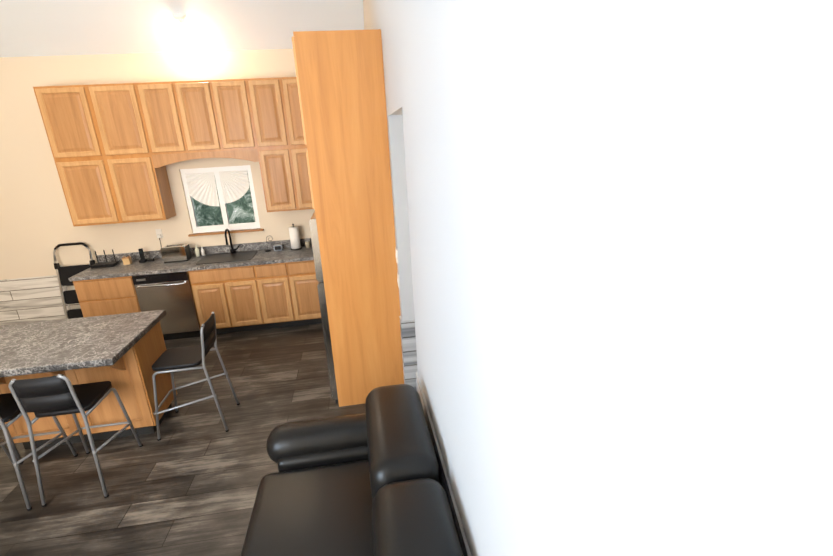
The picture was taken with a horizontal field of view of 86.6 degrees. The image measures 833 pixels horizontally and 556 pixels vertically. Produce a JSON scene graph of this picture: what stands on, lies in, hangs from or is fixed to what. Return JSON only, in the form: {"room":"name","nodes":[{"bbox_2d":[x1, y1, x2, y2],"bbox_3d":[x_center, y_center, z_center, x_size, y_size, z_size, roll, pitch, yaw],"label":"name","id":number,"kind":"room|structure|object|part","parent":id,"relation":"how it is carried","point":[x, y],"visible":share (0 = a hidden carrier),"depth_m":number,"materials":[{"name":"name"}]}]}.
{"room":"open-plan living room","nodes":[
{"label":"open-plan living room","id":0,"kind":"room"},
{"bbox_2d":[0,49,314,279],"bbox_3d":[-3.543,-1.085,5.503,6.290,3.550,0.120,-5,18,-7],"label":"wall","id":1,"kind":"structure","parent":0,"point":[37,227],"depth_m":5.29,"materials":[{"name":"beige paint"}]},
{"bbox_2d":[0,275,80,324],"bbox_3d":[-5.237,0.411,5.639,2.455,0.800,0.011,-5,18,-7],"label":"wainscot","id":2,"kind":"structure","parent":1,"relation":"attached to","point":[30,299],"depth_m":5.65,"materials":[{"name":"white wood"}]},
{"bbox_2d":[153,229,162,258],"bbox_3d":[-3.293,-0.432,5.610,0.133,0.354,0.130,-5,18,-7],"label":"electrical outlet","id":3,"kind":"object","parent":1,"relation":"attached to","point":[159,234],"visible":0.96,"depth_m":5.63,"materials":[{"name":"white plastic"}]},
{"bbox_2d":[180,165,259,232],"bbox_3d":[-2.495,-1.009,5.678,0.850,0.810,0.054,-5,18,-7],"label":"window","id":4,"kind":"structure","parent":1,"relation":"in","point":[196,228],"depth_m":5.67,"materials":[{"name":"white"}]},
{"bbox_2d":[185,170,248,205],"bbox_3d":[-2.497,-1.125,5.603,0.740,0.430,0.014,-5,18,-7],"label":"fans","id":5,"kind":"object","parent":4,"relation":"attached to","point":[202,188],"visible":0.92,"depth_m":5.59},
{"bbox_2d":[188,228,263,236],"bbox_3d":[-2.467,-0.601,5.769,0.930,0.025,0.130,-5,18,-7],"label":"window sill","id":6,"kind":"structure","parent":1,"relation":"attached to","point":[223,232],"depth_m":5.71,"materials":[{"name":"brown wood"}]},
{"bbox_2d":[0,0,363,56],"bbox_3d":[-3.246,-2.870,1.704,6.290,2.826,6.340,-5,18,-7],"label":"ceiling","id":7,"kind":"structure","parent":0,"point":[28,28],"depth_m":4.80,"materials":[{"name":"white paint"}]},
{"bbox_2d":[173,14,187,30],"bbox_3d":[-2.521,-2.764,4.748,0.120,0.183,0.174,-5,18,-7],"label":"ceiling spotlight","id":8,"kind":"object","parent":7,"relation":"attached to","point":[180,17],"depth_m":4.73,"materials":[{"name":"white"}]},
{"bbox_3d":[-2.525,-2.731,4.806,0.084,0.084,0.082,-5,18,-7],"label":"ceiling spotlight bulb","id":9,"kind":"part","parent":8,"relation":"part of","materials":[{"name":"white glass"}]},
{"bbox_2d":[0,323,365,555],"bbox_3d":[-1.235,1.086,4.242,10.500,0.060,8.600,-5,18,-7],"label":"floor","id":10,"kind":"structure","parent":0,"point":[187,484],"depth_m":3.27,"materials":[{"name":"brown wood"}]},
{"bbox_2d":[0,438,12,464],"bbox_3d":[-3.256,1.079,2.975,0.418,0.938,0.558,-5,18,-7],"label":"stool","id":11,"kind":"object","parent":10,"relation":"on","point":[5,449],"visible":0.73,"depth_m":3.33,"materials":[{"name":"black metal"}]},
{"bbox_2d":[0,393,77,510],"bbox_3d":[-2.832,1.037,3.032,0.418,0.938,0.558,-5,18,-7],"label":"stool","id":12,"kind":"object","parent":10,"relation":"on","point":[10,412],"visible":0.83,"depth_m":2.97,"materials":[{"name":"black metal"}]},
{"bbox_3d":[-2.845,0.762,2.925,0.340,0.325,0.456,-5,18,-7],"label":"seat","id":13,"kind":"part","parent":12,"relation":"part of","materials":[{"name":"black leather"}]},
{"bbox_2d":[53,242,94,318],"bbox_3d":[-4.234,0.172,5.560,0.446,1.209,0.216,-5,18,-7],"label":"step ladder","id":14,"kind":"object","parent":10,"relation":"on","point":[64,274],"visible":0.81,"depth_m":5.50,"materials":[{"name":"black metal"}]},
{"bbox_2d":[8,374,142,506],"bbox_3d":[-2.370,0.989,3.103,0.418,0.938,0.558,-5,18,-7],"label":"stool","id":15,"kind":"object","parent":10,"relation":"on","point":[58,394],"visible":1,"depth_m":2.90,"materials":[{"name":"black metal"}]},
{"bbox_3d":[-2.383,0.714,2.996,0.340,0.325,0.456,-5,18,-7],"label":"seat","id":16,"kind":"part","parent":15,"relation":"part of","materials":[{"name":"black leather"}]},
{"bbox_2d":[0,321,176,448],"bbox_3d":[-2.693,0.904,3.550,1.085,0.860,0.759,-5,18,-7],"label":"kitchen island","id":17,"kind":"object","parent":10,"relation":"on","point":[128,375],"visible":0.29,"depth_m":3.50,"materials":[{"name":"brown wood"}]},
{"bbox_2d":[0,310,165,376],"bbox_3d":[-2.878,0.504,3.330,1.540,0.050,0.930,-5,18,-7],"label":"island countertop","id":18,"kind":"structure","parent":17,"relation":"on","point":[60,345],"depth_m":3.29,"materials":[{"name":"stone"}]},
{"bbox_2d":[152,312,239,440],"bbox_3d":[-1.875,0.784,3.659,0.558,0.938,0.418,-5,18,-7],"label":"stool","id":19,"kind":"object","parent":10,"relation":"on","point":[171,360],"visible":1,"depth_m":3.55,"materials":[{"name":"black metal"}]},
{"bbox_3d":[-1.873,0.502,3.572,0.456,0.325,0.340,-5,18,-7],"label":"seat","id":20,"kind":"part","parent":19,"relation":"part of","materials":[{"name":"black leather"}]},
{"bbox_2d":[33,29,403,406],"bbox_3d":[-2.119,-0.528,4.497,3.587,2.950,2.522,-5,18,-7],"label":"fitted kitchen","id":21,"kind":"object","parent":10,"relation":"on","point":[313,134],"visible":0.96,"depth_m":4.96,"materials":[{"name":"brown wood"}]},
{"bbox_2d":[90,249,118,267],"bbox_3d":[-3.843,-0.238,5.424,0.260,0.190,0.140,-5,18,-7],"label":"router","id":22,"kind":"object","parent":21,"relation":"on","point":[105,264],"visible":0.98,"depth_m":5.42,"materials":[{"name":"black plastic"}]},
{"bbox_2d":[122,256,131,264],"bbox_3d":[-3.579,-0.220,5.470,0.086,0.100,0.066,-5,18,-7],"label":"box","id":23,"kind":"object","parent":21,"relation":"on","point":[127,260],"visible":0.98,"depth_m":5.45,"materials":[{"name":"brown wood"}]},
{"bbox_2d":[138,248,153,262],"bbox_3d":[-3.390,-0.286,5.530,0.150,0.170,0.080,-5,18,-7],"label":"phone","id":24,"kind":"object","parent":21,"relation":"on","point":[142,257],"visible":1,"depth_m":5.51,"materials":[{"name":"black plastic"}]},
{"bbox_2d":[131,258,213,341],"bbox_3d":[-3.014,0.284,5.549,0.606,0.862,0.648,-5,18,-7],"label":"dishwasher","id":25,"kind":"object","parent":21,"relation":"in","point":[172,292],"depth_m":5.26,"materials":[{"name":"silver metal"}]},
{"bbox_2d":[160,243,191,262],"bbox_3d":[-2.993,-0.311,5.504,0.296,0.192,0.170,-5,18,-7],"label":"toaster","id":26,"kind":"object","parent":21,"relation":"on","point":[176,253],"visible":1,"depth_m":5.43,"materials":[{"name":"silver metal"}]},
{"bbox_2d":[195,246,204,256],"bbox_3d":[-2.784,-0.350,5.674,0.109,0.140,0.069,-5,18,-7],"label":"soap bottles","id":27,"kind":"object","parent":21,"relation":"on","point":[197,252],"visible":1,"depth_m":5.66,"materials":[{"name":"white plastic"}]},
{"bbox_2d":[273,244,282,250],"bbox_3d":[-1.805,-0.397,5.768,0.100,0.070,0.062,-5,18,-7],"label":"speaker","id":28,"kind":"object","parent":21,"relation":"on","point":[277,247],"visible":1,"depth_m":5.74},
{"bbox_2d":[288,224,301,249],"bbox_3d":[-1.584,-0.542,5.747,0.150,0.334,0.150,-5,18,-7],"label":"paper towel","id":29,"kind":"object","parent":21,"relation":"on","point":[294,237],"visible":1,"depth_m":5.71,"materials":[{"name":"white paper"}]},
{"bbox_2d":[305,240,309,247],"bbox_3d":[-1.432,-0.449,5.820,0.066,0.098,0.066,-5,18,-7],"label":"jar","id":30,"kind":"object","parent":21,"relation":"on","point":[307,243],"visible":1,"depth_m":5.79,"materials":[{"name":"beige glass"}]},
{"bbox_2d":[309,211,338,403],"bbox_3d":[-0.564,0.194,4.088,0.719,1.660,0.790,-5,18,-7],"label":"fridge","id":31,"kind":"object","parent":10,"relation":"on","point":[321,294],"visible":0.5,"depth_m":3.65,"materials":[{"name":"grey paint"}]},
{"bbox_2d":[240,384,463,555],"bbox_3d":[-0.347,1.217,2.010,0.930,0.950,1.772,-5,18,-7],"label":"sofa","id":32,"kind":"object","parent":10,"relation":"on","point":[367,483],"visible":1,"depth_m":2.11,"materials":[{"name":"black leather"}]},
{"bbox_3d":[-0.485,1.245,2.244,0.710,0.170,0.715,-5,18,-7],"label":"seat","id":33,"kind":"part","parent":32,"relation":"part of","materials":[{"name":"black leather"}]},
{"bbox_2d":[363,0,832,555],"bbox_3d":[-0.112,-1.752,2.463,0.120,6.300,6.220,-5,18,-7],"label":"wall","id":34,"kind":"structure","parent":0,"point":[613,228],"depth_m":0.50,"materials":[{"name":"paint"}]},
{"bbox_2d":[395,247,399,288],"bbox_3d":[-0.154,-0.079,3.547,0.011,0.325,0.070,-5,18,-7],"label":"switch plates","id":35,"kind":"object","parent":34,"relation":"attached to","point":[397,263],"visible":0.98,"depth_m":3.54,"materials":[{"name":"white plastic"}]},
{"bbox_2d":[400,316,470,555],"bbox_3d":[0.200,1.217,2.161,0.132,0.800,3.578,-5,18,-7],"label":"wainscot","id":36,"kind":"structure","parent":34,"relation":"attached to","point":[409,352],"depth_m":2.57,"materials":[{"name":"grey wood"}]},
{"label":"outside","id":37,"kind":"structure","parent":0,"visible":0},
{"bbox_2d":[192,173,255,225],"bbox_3d":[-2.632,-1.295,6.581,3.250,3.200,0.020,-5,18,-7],"label":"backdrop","id":38,"kind":"structure","parent":37,"point":[241,210],"depth_m":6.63,"materials":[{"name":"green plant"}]}
]}

